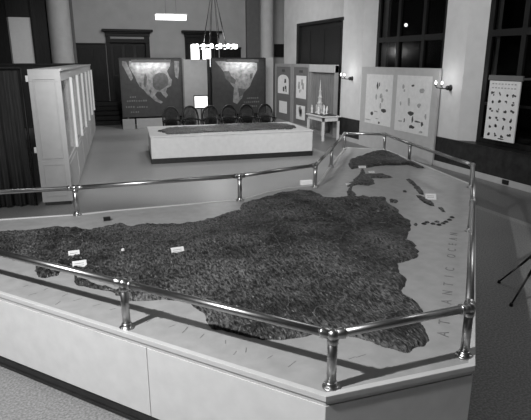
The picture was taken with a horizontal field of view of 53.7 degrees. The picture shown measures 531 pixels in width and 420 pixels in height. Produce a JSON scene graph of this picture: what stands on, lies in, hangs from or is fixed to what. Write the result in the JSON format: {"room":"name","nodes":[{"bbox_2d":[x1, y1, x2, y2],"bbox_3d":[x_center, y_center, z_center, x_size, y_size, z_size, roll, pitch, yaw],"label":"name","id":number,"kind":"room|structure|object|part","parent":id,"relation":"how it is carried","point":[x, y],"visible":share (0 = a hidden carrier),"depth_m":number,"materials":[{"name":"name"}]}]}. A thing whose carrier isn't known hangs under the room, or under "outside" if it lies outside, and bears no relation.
{"room":"museum","nodes":[
{"label":"museum","id":0,"kind":"room"},
{"bbox_2d":[7,0,283,113],"bbox_3d":[-6.116,-7.032,22.427,17.000,6.200,0.300,-6,17,-20],"label":"wall","id":1,"kind":"structure","parent":0,"point":[166,39],"depth_m":22.74,"materials":[{"name":"paint"}]},
{"bbox_2d":[0,0,11,62],"bbox_3d":[-12.071,-6.079,20.184,4.150,5.600,0.061,-6,17,-20],"label":"trim","id":2,"kind":"structure","parent":1,"relation":"attached to","point":[5,51],"depth_m":20.67,"materials":[{"name":"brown wood"}]},
{"bbox_2d":[4,0,29,16],"bbox_3d":[-9.718,-8.296,20.444,0.880,1.480,0.101,-6,17,-20],"label":"trim","id":3,"kind":"structure","parent":1,"relation":"attached to","point":[13,8],"depth_m":20.51,"materials":[{"name":"black wood"}]},
{"bbox_2d":[8,17,34,62],"bbox_3d":[-9.693,-6.715,20.916,0.820,1.820,0.081,-6,17,-20],"label":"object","id":4,"kind":"structure","parent":1,"relation":"attached to","point":[19,27],"depth_m":20.86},
{"bbox_2d":[28,0,36,62],"bbox_3d":[-9.267,-7.446,20.784,0.070,3.300,0.080,-6,17,-20],"label":"trim","id":5,"kind":"structure","parent":1,"relation":"attached to","point":[28,0],"depth_m":20.84,"materials":[{"name":"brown wood"}]},
{"bbox_2d":[30,0,51,62],"bbox_3d":[-8.978,-7.497,20.960,0.660,3.300,0.101,-6,17,-20],"label":"trim","id":6,"kind":"structure","parent":1,"relation":"attached to","point":[38,7],"depth_m":21.00,"materials":[{"name":"black wood"}]},
{"bbox_2d":[69,0,77,62],"bbox_3d":[-7.878,-6.501,21.661,0.160,5.600,0.121,-6,17,-20],"label":"trim","id":7,"kind":"structure","parent":1,"relation":"attached to","point":[70,1],"depth_m":21.39,"materials":[{"name":"grey paint"}]},
{"bbox_2d":[76,43,109,100],"bbox_3d":[-7.259,-5.404,22.226,1.190,3.180,0.101,-6,17,-20],"label":"trim","id":8,"kind":"structure","parent":1,"relation":"attached to","point":[94,54],"depth_m":22.07,"materials":[{"name":"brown wood"}]},
{"bbox_2d":[101,29,152,100],"bbox_3d":[-5.833,-5.814,22.641,2.080,3.740,0.460,-6,17,-20],"label":"door","id":9,"kind":"structure","parent":1,"relation":"in","point":[120,43],"depth_m":22.38,"materials":[{"name":"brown wood"}]},
{"bbox_3d":[-5.851,-6.465,22.626,1.320,1.200,0.020,-6,17,-20],"label":"panel","id":10,"kind":"part","parent":9,"relation":"part of","materials":[{"name":"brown wood"}]},
{"bbox_2d":[181,30,221,115],"bbox_3d":[-2.831,-6.122,23.720,1.790,3.740,0.460,-6,17,-20],"label":"door","id":11,"kind":"structure","parent":1,"relation":"in","point":[191,37],"depth_m":23.36,"materials":[{"name":"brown wood"}]},
{"bbox_3d":[-3.150,-6.912,23.537,0.380,0.960,0.040,-6,17,-20],"label":"lit pane","id":12,"kind":"part","parent":11,"relation":"part of","materials":[{"name":"white glass"}]},
{"bbox_3d":[-2.654,-6.963,23.715,0.380,0.960,0.040,-6,17,-20],"label":"lit pane","id":13,"kind":"part","parent":11,"relation":"part of","materials":[{"name":"white glass"}]},
{"bbox_2d":[220,47,241,115],"bbox_3d":[-1.597,-5.928,24.278,1.020,3.060,0.101,-6,17,-20],"label":"trim","id":14,"kind":"structure","parent":1,"relation":"attached to","point":[224,53],"depth_m":23.93,"materials":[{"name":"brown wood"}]},
{"bbox_2d":[245,0,259,114],"bbox_3d":[-0.586,-7.527,24.159,0.620,6.200,0.201,-6,17,-20],"label":"trim","id":15,"kind":"structure","parent":1,"relation":"attached to","point":[252,7],"depth_m":23.85,"materials":[{"name":"grey paint"}]},
{"bbox_2d":[274,44,283,56],"bbox_3d":[0.678,-7.505,24.701,0.550,0.580,0.120,-6,17,-20],"label":"air vent","id":16,"kind":"object","parent":1,"relation":"in","point":[278,48],"visible":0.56,"depth_m":24.63,"materials":[{"name":"black metal"}]},
{"bbox_2d":[0,115,530,419],"bbox_3d":[-1.476,-0.428,10.962,17.300,0.200,27.600,-6,17,-20],"label":"floor","id":17,"kind":"structure","parent":0,"point":[501,381],"depth_m":8.67,"materials":[{"name":"carpet"}]},
{"bbox_2d":[0,67,37,207],"bbox_3d":[-5.481,-1.087,8.564,3.008,2.385,0.164,-6,17,-20],"label":"curtain","id":18,"kind":"object","parent":17,"relation":"on","point":[14,162],"visible":1,"depth_m":8.99,"materials":[{"name":"fabric"}]},
{"bbox_3d":[-5.493,-2.211,8.247,2.990,0.050,0.050,-6,17,-20],"label":"curtain rail","id":19,"kind":"part","parent":18,"relation":"part of","materials":[{"name":"black wood"}]},
{"bbox_3d":[-4.092,-1.220,9.075,0.036,2.360,0.036,-6,17,-20],"label":"post","id":20,"kind":"part","parent":18,"relation":"part of","materials":[{"name":"black wood"}]},
{"bbox_2d":[0,63,78,127],"bbox_3d":[-10.198,-4.163,19.339,6.520,2.380,0.220,-6,17,-20],"label":"wall","id":21,"kind":"structure","parent":17,"relation":"on","point":[23,66],"depth_m":19.64,"materials":[{"name":"black wood"}]},
{"bbox_2d":[25,67,79,205],"bbox_3d":[-3.931,-1.450,9.881,0.595,2.360,1.712,-4,16,-15],"label":"display case","id":22,"kind":"object","parent":17,"relation":"on","point":[51,89],"visible":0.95,"depth_m":9.15,"materials":[{"name":"paint"}]},
{"bbox_3d":[-3.719,-1.224,9.089,0.355,2.040,0.012,-4,16,-15],"label":"moulding","id":23,"kind":"part","parent":22,"relation":"part of","materials":[{"name":"paint"}]},
{"bbox_3d":[-3.685,-0.749,10.157,0.012,0.580,1.540,-4,16,-15],"label":"door","id":24,"kind":"part","parent":22,"relation":"part of","materials":[{"name":"paint"}]},
{"bbox_2d":[46,0,74,62],"bbox_3d":[-8.122,-6.590,20.918,1.032,6.180,1.032,-6,17,-20],"label":"column","id":25,"kind":"structure","parent":17,"relation":"on","point":[58,12],"depth_m":20.49,"materials":[{"name":"paint"}]},
{"bbox_2d":[46,66,83,178],"bbox_3d":[-4.357,-1.905,11.473,0.555,2.360,1.700,-4,16,-15],"label":"display case","id":26,"kind":"object","parent":17,"relation":"on","point":[72,73],"visible":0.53,"depth_m":12.08,"materials":[{"name":"paint"}]},
{"bbox_3d":[-4.129,-1.201,11.738,0.012,0.580,1.540,-4,16,-15],"label":"door","id":27,"kind":"part","parent":26,"relation":"part of","materials":[{"name":"paint"}]},
{"bbox_2d":[55,66,87,164],"bbox_3d":[-4.801,-2.357,13.053,0.555,2.360,1.700,-4,16,-15],"label":"display case","id":28,"kind":"object","parent":17,"relation":"on","point":[77,69],"visible":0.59,"depth_m":13.67,"materials":[{"name":"paint"}]},
{"bbox_3d":[-4.572,-1.653,13.319,0.012,0.580,1.540,-4,16,-15],"label":"door","id":29,"kind":"part","parent":28,"relation":"part of","materials":[{"name":"paint"}]},
{"bbox_2d":[65,65,90,152],"bbox_3d":[-5.245,-2.808,14.634,0.555,2.360,1.700,-4,16,-15],"label":"display case","id":30,"kind":"object","parent":17,"relation":"on","point":[82,66],"visible":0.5,"depth_m":15.25,"materials":[{"name":"paint"}]},
{"bbox_3d":[-5.016,-2.104,14.900,0.012,0.580,1.540,-4,16,-15],"label":"door","id":31,"kind":"part","parent":30,"relation":"part of","materials":[{"name":"paint"}]},
{"bbox_2d":[76,64,95,133],"bbox_3d":[-6.133,-3.712,17.796,0.555,2.360,1.700,-4,16,-15],"label":"display case","id":32,"kind":"object","parent":17,"relation":"on","point":[88,66],"visible":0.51,"depth_m":18.41,"materials":[{"name":"paint"}]},
{"bbox_3d":[-5.904,-3.007,18.061,0.012,0.580,1.540,-4,16,-15],"label":"door","id":33,"kind":"part","parent":32,"relation":"part of","materials":[{"name":"paint"}]},
{"bbox_2d":[84,65,93,142],"bbox_3d":[-5.689,-3.260,16.215,0.555,2.360,1.700,-4,16,-15],"label":"display case","id":34,"kind":"object","parent":17,"relation":"on","point":[85,67],"visible":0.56,"depth_m":16.84,"materials":[{"name":"paint"}]},
{"bbox_3d":[-5.460,-2.556,16.480,0.012,0.580,1.540,-4,16,-15],"label":"door","id":35,"kind":"part","parent":34,"relation":"part of","materials":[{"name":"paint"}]},
{"bbox_2d":[94,101,159,125],"bbox_3d":[-5.840,-4.080,21.879,2.620,0.825,1.800,-6,17,-20],"label":"flight","id":36,"kind":"object","parent":17,"relation":"on","point":[105,112],"visible":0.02,"depth_m":21.41,"materials":[{"name":"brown wood"}]},
{"bbox_2d":[118,58,183,128],"bbox_3d":[-4.245,-4.384,19.747,2.350,2.580,0.400,-6,17,-20],"label":"board","id":37,"kind":"object","parent":17,"relation":"on","point":[148,86],"visible":0.85,"depth_m":19.76,"materials":[{"name":"white"}]},
{"bbox_2d":[162,106,181,125],"bbox_3d":[-2.824,-2.558,15.972,0.616,1.148,0.504,-6,17,-21],"label":"chair","id":38,"kind":"object","parent":17,"relation":"on","point":[172,121],"visible":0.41,"depth_m":16.05,"materials":[{"name":"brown wood"}]},
{"bbox_2d":[182,105,201,124],"bbox_3d":[-2.266,-2.628,16.216,0.616,1.148,0.504,-6,17,-22],"label":"chair","id":39,"kind":"object","parent":17,"relation":"on","point":[191,119],"visible":0.58,"depth_m":16.30,"materials":[{"name":"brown wood"}]},
{"bbox_2d":[182,59,210,124],"bbox_3d":[-2.689,-4.598,20.569,1.100,2.540,0.100,-6,17,-20],"label":"folding screen","id":40,"kind":"object","parent":17,"relation":"on","point":[195,72],"visible":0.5,"depth_m":20.42,"materials":[{"name":"white wood"}]},
{"bbox_3d":[-3.176,-4.548,20.394,0.060,2.540,0.100,-6,17,-20],"label":"edge post","id":41,"kind":"part","parent":40,"relation":"part of","materials":[{"name":"grey wood"}]},
{"bbox_3d":[-2.230,-4.645,20.734,0.120,2.540,0.100,-6,17,-20],"label":"edge post","id":42,"kind":"part","parent":40,"relation":"part of","materials":[{"name":"black wood"}]},
{"bbox_2d":[194,95,207,124],"bbox_3d":[-2.510,-3.918,20.677,0.566,1.174,0.180,-6,17,-20],"label":"sign box","id":43,"kind":"object","parent":17,"relation":"on","point":[200,101],"visible":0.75,"depth_m":20.64,"materials":[{"name":"white"}]},
{"bbox_3d":[-2.538,-4.255,20.659,0.566,0.517,0.020,-6,17,-20],"label":"frame","id":44,"kind":"part","parent":43,"relation":"part of","materials":[{"name":"black metal"}]},
{"bbox_2d":[202,105,221,124],"bbox_3d":[-1.661,-2.665,16.345,0.616,1.148,0.504,-5,17,-18],"label":"chair","id":45,"kind":"object","parent":17,"relation":"on","point":[209,119],"visible":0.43,"depth_m":16.42,"materials":[{"name":"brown wood"}]},
{"bbox_2d":[147,122,312,163],"bbox_3d":[-1.069,-1.943,14.535,4.313,0.751,2.111,-5,17,-16],"label":"table","id":46,"kind":"object","parent":17,"relation":"on","point":[233,141],"visible":1,"depth_m":13.67,"materials":[{"name":"white wood"}]},
{"bbox_2d":[220,104,239,123],"bbox_3d":[-1.103,-2.735,16.591,0.616,1.148,0.504,-5,17,-18],"label":"chair","id":47,"kind":"object","parent":17,"relation":"on","point":[231,119],"visible":0.5,"depth_m":16.68,"materials":[{"name":"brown wood"}]},
{"bbox_2d":[0,147,475,419],"bbox_3d":[0.045,0.393,6.324,9.730,0.770,6.577,-11,19,-34],"label":"platform","id":48,"kind":"object","parent":17,"relation":"on","point":[372,248],"visible":0.96,"depth_m":4.15,"materials":[{"name":"white wood"}]},
{"bbox_2d":[68,250,79,255],"bbox_3d":[-1.797,0.410,4.927,0.100,0.061,0.092,-7,17,-22],"label":"label card","id":49,"kind":"object","parent":48,"relation":"on","point":[72,253],"visible":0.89,"depth_m":4.92,"materials":[{"name":"white paper"}]},
{"bbox_2d":[72,260,86,266],"bbox_3d":[-1.661,0.480,4.689,0.120,0.057,0.089,-7,17,-22],"label":"label card","id":50,"kind":"object","parent":48,"relation":"on","point":[82,263],"visible":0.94,"depth_m":4.68,"materials":[{"name":"white paper"}]},
{"bbox_3d":[0.075,0.720,6.426,9.704,0.085,6.546,-11,19,-34],"label":"trim","id":51,"kind":"part","parent":48,"relation":"part of","materials":[{"name":"white paint"}]},
{"bbox_2d":[103,216,110,220],"bbox_3d":[-1.846,0.102,6.114,0.080,0.045,0.040,-6,17,-20],"label":"clip","id":52,"kind":"object","parent":48,"relation":"on","point":[108,218],"visible":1,"depth_m":6.10,"materials":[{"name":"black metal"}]},
{"bbox_2d":[171,246,183,252],"bbox_3d":[-0.844,0.383,5.028,0.125,0.057,0.089,-7,17,-22],"label":"label card","id":53,"kind":"object","parent":48,"relation":"on","point":[174,249],"visible":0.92,"depth_m":5.01,"materials":[{"name":"white paper"}]},
{"bbox_2d":[0,132,475,391],"bbox_3d":[0.553,-0.137,6.354,9.040,0.372,5.874,-13,21,-39],"label":"guard rail","id":54,"kind":"object","parent":48,"relation":"on","point":[468,308],"visible":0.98,"depth_m":3.56,"materials":[{"name":"metal"}]},
{"bbox_3d":[-2.273,-0.108,6.301,0.055,0.325,0.056,-6,17,-20],"label":"post","id":55,"kind":"part","parent":54,"relation":"part of","materials":[{"name":"metal"}]},
{"bbox_3d":[-0.969,0.656,3.627,0.055,0.325,0.056,-6,17,-20],"label":"post","id":56,"kind":"part","parent":54,"relation":"part of","materials":[{"name":"metal"}]},
{"bbox_3d":[-0.340,-0.292,6.948,0.055,0.325,0.056,-6,17,-20],"label":"post","id":57,"kind":"part","parent":54,"relation":"part of","materials":[{"name":"metal"}]},
{"bbox_3d":[0.727,-0.496,7.661,0.055,0.325,0.056,-6,17,-20],"label":"post","id":58,"kind":"part","parent":54,"relation":"part of","materials":[{"name":"metal"}]},
{"bbox_3d":[1.146,-0.918,9.138,0.055,0.325,0.056,-6,17,-20],"label":"post","id":59,"kind":"part","parent":54,"relation":"part of","materials":[{"name":"metal"}]},
{"bbox_3d":[0.375,0.847,2.958,0.055,0.325,0.056,-6,17,-20],"label":"post","id":60,"kind":"part","parent":54,"relation":"part of","materials":[{"name":"metal"}]},
{"bbox_3d":[1.642,-1.431,10.934,0.055,0.325,0.056,-6,17,-20],"label":"post","id":61,"kind":"part","parent":54,"relation":"part of","materials":[{"name":"metal"}]},
{"bbox_3d":[2.451,-1.397,10.812,0.055,0.325,0.056,-6,17,-20],"label":"post","id":62,"kind":"part","parent":54,"relation":"part of","materials":[{"name":"metal"}]},
{"bbox_3d":[2.639,-1.052,9.607,0.055,0.325,0.056,-6,17,-20],"label":"post","id":63,"kind":"part","parent":54,"relation":"part of","materials":[{"name":"metal"}]},
{"bbox_3d":[1.255,0.757,3.273,0.055,0.325,0.056,-6,17,-20],"label":"post","id":64,"kind":"part","parent":54,"relation":"part of","materials":[{"name":"metal"}]},
{"bbox_2d":[300,180,312,184],"bbox_3d":[0.847,-0.575,10.948,0.260,0.090,0.080,-6,17,-20],"label":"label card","id":65,"kind":"object","parent":48,"relation":"on","point":[302,182],"visible":1,"depth_m":10.92,"materials":[{"name":"paper"}]},
{"bbox_2d":[425,193,435,199],"bbox_3d":[2.215,-0.184,7.047,0.140,0.068,0.099,2,16,8],"label":"label card","id":66,"kind":"object","parent":48,"relation":"on","point":[427,196],"visible":1,"depth_m":7.03,"materials":[{"name":"white paper"}]},
{"bbox_2d":[210,58,265,123],"bbox_3d":[-1.014,-4.721,20.908,2.250,2.590,0.400,-6,17,-20],"label":"board","id":67,"kind":"object","parent":17,"relation":"on","point":[236,82],"visible":0.8,"depth_m":20.89,"materials":[{"name":"white"}]},
{"bbox_2d":[238,104,257,122],"bbox_3d":[-0.546,-2.805,16.834,0.616,1.148,0.504,-6,17,-21],"label":"chair","id":68,"kind":"object","parent":17,"relation":"on","point":[246,117],"visible":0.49,"depth_m":16.91,"materials":[{"name":"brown wood"}]},
{"bbox_2d":[257,104,275,122],"bbox_3d":[0.058,-2.841,16.962,0.616,1.148,0.504,-6,17,-21],"label":"chair","id":69,"kind":"object","parent":17,"relation":"on","point":[266,116],"visible":0.49,"depth_m":17.05,"materials":[{"name":"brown wood"}]},
{"bbox_2d":[261,57,272,120],"bbox_3d":[0.082,-5.037,21.943,0.500,2.630,0.140,-6,17,-20],"label":"light panel","id":70,"kind":"object","parent":17,"relation":"on","point":[269,60],"visible":0.52,"depth_m":21.86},
{"bbox_2d":[261,0,274,115],"bbox_3d":[0.074,-7.432,23.865,0.720,6.180,0.720,-6,17,-20],"label":"column","id":71,"kind":"structure","parent":17,"relation":"on","point":[267,6],"depth_m":23.46,"materials":[{"name":"paint"}]},
{"bbox_2d":[275,64,291,122],"bbox_3d":[0.738,-4.668,21.143,0.100,2.360,1.730,-6,17,-20],"label":"panel","id":72,"kind":"object","parent":17,"relation":"on","point":[283,72],"visible":0.76,"depth_m":21.09,"materials":[{"name":"wood"}]},
{"bbox_2d":[279,100,286,113],"bbox_3d":[0.708,-4.174,21.289,0.012,0.470,0.800,-6,17,-20],"label":"picture","id":73,"kind":"object","parent":72,"relation":"attached to","point":[282,103],"depth_m":21.28,"materials":[{"name":"paper"}]},
{"bbox_2d":[278,75,288,93],"bbox_3d":[0.708,-5.044,21.041,0.012,0.740,1.100,-6,17,-20],"label":"picture","id":74,"kind":"object","parent":72,"relation":"attached to","point":[283,80],"depth_m":21.00},
{"bbox_2d":[292,64,309,127],"bbox_3d":[1.333,-4.231,19.612,0.100,2.360,1.530,-6,17,-20],"label":"panel","id":75,"kind":"object","parent":17,"relation":"on","point":[300,72],"visible":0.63,"depth_m":19.58,"materials":[{"name":"wood"}]},
{"bbox_2d":[296,105,304,120],"bbox_3d":[1.314,-3.667,19.749,0.012,0.520,0.780,-6,17,-20],"label":"picture","id":76,"kind":"object","parent":75,"relation":"attached to","point":[300,109],"depth_m":19.73},
{"bbox_2d":[296,75,305,98],"bbox_3d":[1.318,-4.558,19.485,0.012,0.820,0.880,-6,17,-20],"label":"picture","id":77,"kind":"object","parent":75,"relation":"attached to","point":[300,79],"depth_m":19.47},
{"bbox_2d":[306,113,340,140],"bbox_3d":[1.881,-2.752,17.277,0.670,0.800,1.260,-6,17,-20],"label":"side table","id":78,"kind":"object","parent":17,"relation":"on","point":[319,117],"visible":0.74,"depth_m":16.79,"materials":[{"name":"white paint"}]},
{"bbox_3d":[1.444,-2.844,17.697,0.070,0.745,0.070,-6,17,-20],"label":"leg","id":79,"kind":"part","parent":78,"relation":"part of","materials":[{"name":"white paint"}]},
{"bbox_2d":[315,80,323,113],"bbox_3d":[1.793,-3.717,17.234,0.320,1.080,0.320,-6,17,-20],"label":"model","id":80,"kind":"object","parent":78,"relation":"on","point":[319,103],"visible":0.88,"depth_m":17.23},
{"bbox_3d":[1.832,-2.558,16.698,0.070,0.745,0.070,-6,17,-20],"label":"leg","id":81,"kind":"part","parent":78,"relation":"part of","materials":[{"name":"white paint"}]},
{"bbox_3d":[2.329,-2.609,16.876,0.070,0.745,0.070,-6,17,-20],"label":"leg","id":82,"kind":"part","parent":78,"relation":"part of","materials":[{"name":"white paint"}]},
{"bbox_2d":[309,64,338,137],"bbox_3d":[1.955,-3.769,18.015,0.160,2.350,1.900,-6,17,-20],"label":"panel","id":83,"kind":"object","parent":17,"relation":"on","point":[328,75],"visible":0.81,"depth_m":17.81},
{"bbox_2d":[359,67,441,164],"bbox_3d":[3.500,-2.666,14.228,0.068,2.310,3.550,-6,17,-20],"label":"poster board","id":84,"kind":"object","parent":17,"relation":"on","point":[403,103],"visible":1,"depth_m":13.89,"materials":[{"name":"paper"}]},
{"bbox_2d":[497,255,530,306],"bbox_3d":[3.174,0.268,5.814,1.448,1.290,0.609,-6,17,-20],"label":"tripod","id":85,"kind":"object","parent":17,"relation":"on","point":[529,257],"visible":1,"depth_m":5.84,"materials":[{"name":"black metal"}]},
{"bbox_2d":[284,0,343,63],"bbox_3d":[5.111,-3.646,10.578,0.600,6.200,23.350,-6,17,-20],"label":"wall","id":86,"kind":"structure","parent":0,"point":[296,12],"depth_m":19.32,"materials":[{"name":"paint"}]},
{"bbox_2d":[296,17,343,115],"bbox_3d":[1.866,-4.677,18.553,0.150,3.800,3.600,-6,17,-20],"label":"door","id":87,"kind":"structure","parent":86,"relation":"in","point":[319,42],"depth_m":18.03,"materials":[{"name":"black wood"}]},
{"bbox_2d":[375,0,447,67],"bbox_3d":[3.919,-4.620,13.775,0.511,4.885,3.442,-8,18,-27],"label":"window","id":88,"kind":"structure","parent":86,"relation":"in","point":[425,36],"depth_m":14.09,"materials":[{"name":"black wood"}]},
{"bbox_2d":[339,118,530,185],"bbox_3d":[5.664,-0.408,9.037,0.035,0.560,18.520,-6,17,-20],"label":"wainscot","id":89,"kind":"structure","parent":86,"relation":"attached to","point":[505,165],"depth_m":11.40,"materials":[{"name":"wood"}]},
{"bbox_2d":[339,135,530,192],"bbox_3d":[5.653,-0.072,9.117,0.063,0.130,18.500,-6,17,-20],"label":"baseboard","id":90,"kind":"structure","parent":86,"relation":"attached to","point":[498,180],"depth_m":11.50,"materials":[{"name":"grey wood"}]},
{"bbox_2d":[340,117,530,156],"bbox_3d":[5.793,-0.703,9.002,0.350,0.025,18.520,-6,17,-20],"label":"trim","id":91,"kind":"structure","parent":86,"relation":"attached to","point":[500,148],"depth_m":11.27,"materials":[{"name":"wood"}]},
{"bbox_2d":[476,0,530,151],"bbox_3d":[5.663,-3.490,9.821,0.565,4.885,3.520,-6,17,-20],"label":"window","id":92,"kind":"structure","parent":86,"relation":"in","point":[525,31],"depth_m":11.12,"materials":[{"name":"black wood"}]},
{"bbox_2d":[502,179,508,184],"bbox_3d":[4.942,-0.574,10.818,0.035,0.090,0.160,-6,17,-20],"label":"socket","id":93,"kind":"object","parent":86,"relation":"attached to","point":[506,182],"visible":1,"depth_m":10.79,"materials":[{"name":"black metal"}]},
{"bbox_2d":[484,75,530,142],"bbox_3d":[4.972,-2.088,10.786,0.320,1.310,0.900,-6,17,-20],"label":"chart","id":94,"kind":"object","parent":86,"relation":"attached to","point":[504,95],"visible":1,"depth_m":10.70,"materials":[{"name":"paper"}]},
{"bbox_3d":[4.841,-2.657,10.572,0.040,0.100,0.900,-6,17,-20],"label":"rail","id":95,"kind":"part","parent":94,"relation":"part of","materials":[{"name":"grey wood"}]},
{"bbox_2d":[340,0,388,119],"bbox_3d":[3.001,-5.533,15.908,0.600,5.500,1.600,-6,17,-20],"label":"wall pier","id":96,"kind":"object","parent":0,"point":[360,22],"visible":0.77,"depth_m":15.87,"materials":[{"name":"paint"}]},
{"bbox_2d":[340,73,352,80],"bbox_3d":[2.519,-4.108,16.216,0.370,0.230,0.280,-6,17,-20],"label":"wall sconce","id":97,"kind":"object","parent":96,"relation":"attached to","point":[351,77],"visible":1,"depth_m":16.23,"materials":[{"name":"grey metal"}]},
{"bbox_2d":[388,0,530,144],"bbox_3d":[5.701,-4.095,12.150,0.050,6.200,10.000,-6,17,-20],"label":"sky","id":98,"kind":"structure","parent":0,"point":[514,10],"depth_m":14.29,"materials":[{"name":"black"}]},
{"bbox_2d":[436,0,504,140],"bbox_3d":[4.580,-4.373,11.846,0.600,5.500,1.440,-6,17,-20],"label":"wall pier","id":99,"kind":"object","parent":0,"point":[467,22],"visible":0.77,"depth_m":11.81,"materials":[{"name":"paint"}]},
{"bbox_2d":[435,81,452,90],"bbox_3d":[4.123,-2.862,12.111,0.370,0.230,0.280,-6,17,-20],"label":"wall sconce","id":100,"kind":"object","parent":99,"relation":"attached to","point":[447,87],"visible":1,"depth_m":12.12,"materials":[{"name":"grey metal"}]},
{"bbox_3d":[4.121,-2.819,12.122,0.324,0.111,0.241,-6,17,-20],"label":"arm","id":101,"kind":"part","parent":100,"relation":"part of","materials":[{"name":"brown metal"}]},
{"bbox_3d":[-1.476,-6.582,9.204,17.300,0.200,27.600,-6,17,-20],"label":"ceiling","id":102,"kind":"structure","parent":0,"visible":0},
{"bbox_2d":[154,0,186,20],"bbox_3d":[-2.884,-7.013,15.684,0.970,2.530,0.200,-6,17,-20],"label":"light","id":103,"kind":"object","parent":102,"relation":"hanging from","point":[158,16],"visible":1,"depth_m":15.92,"materials":[{"name":"white plastic"}]},
{"bbox_2d":[155,14,186,20],"bbox_3d":[-2.884,-5.869,16.011,0.930,0.150,0.160,-6,17,-20],"label":"diffuser","id":104,"kind":"object","parent":103,"relation":"attached to","point":[180,17],"depth_m":15.93,"materials":[{"name":"white plastic"}]},
{"bbox_2d":[192,0,237,48],"bbox_3d":[-1.760,-7.173,17.696,1.600,3.330,1.597,-6,17,-20],"label":"chandelier","id":105,"kind":"object","parent":102,"relation":"hanging from","point":[219,46],"visible":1,"depth_m":17.82,"materials":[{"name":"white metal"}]}
]}

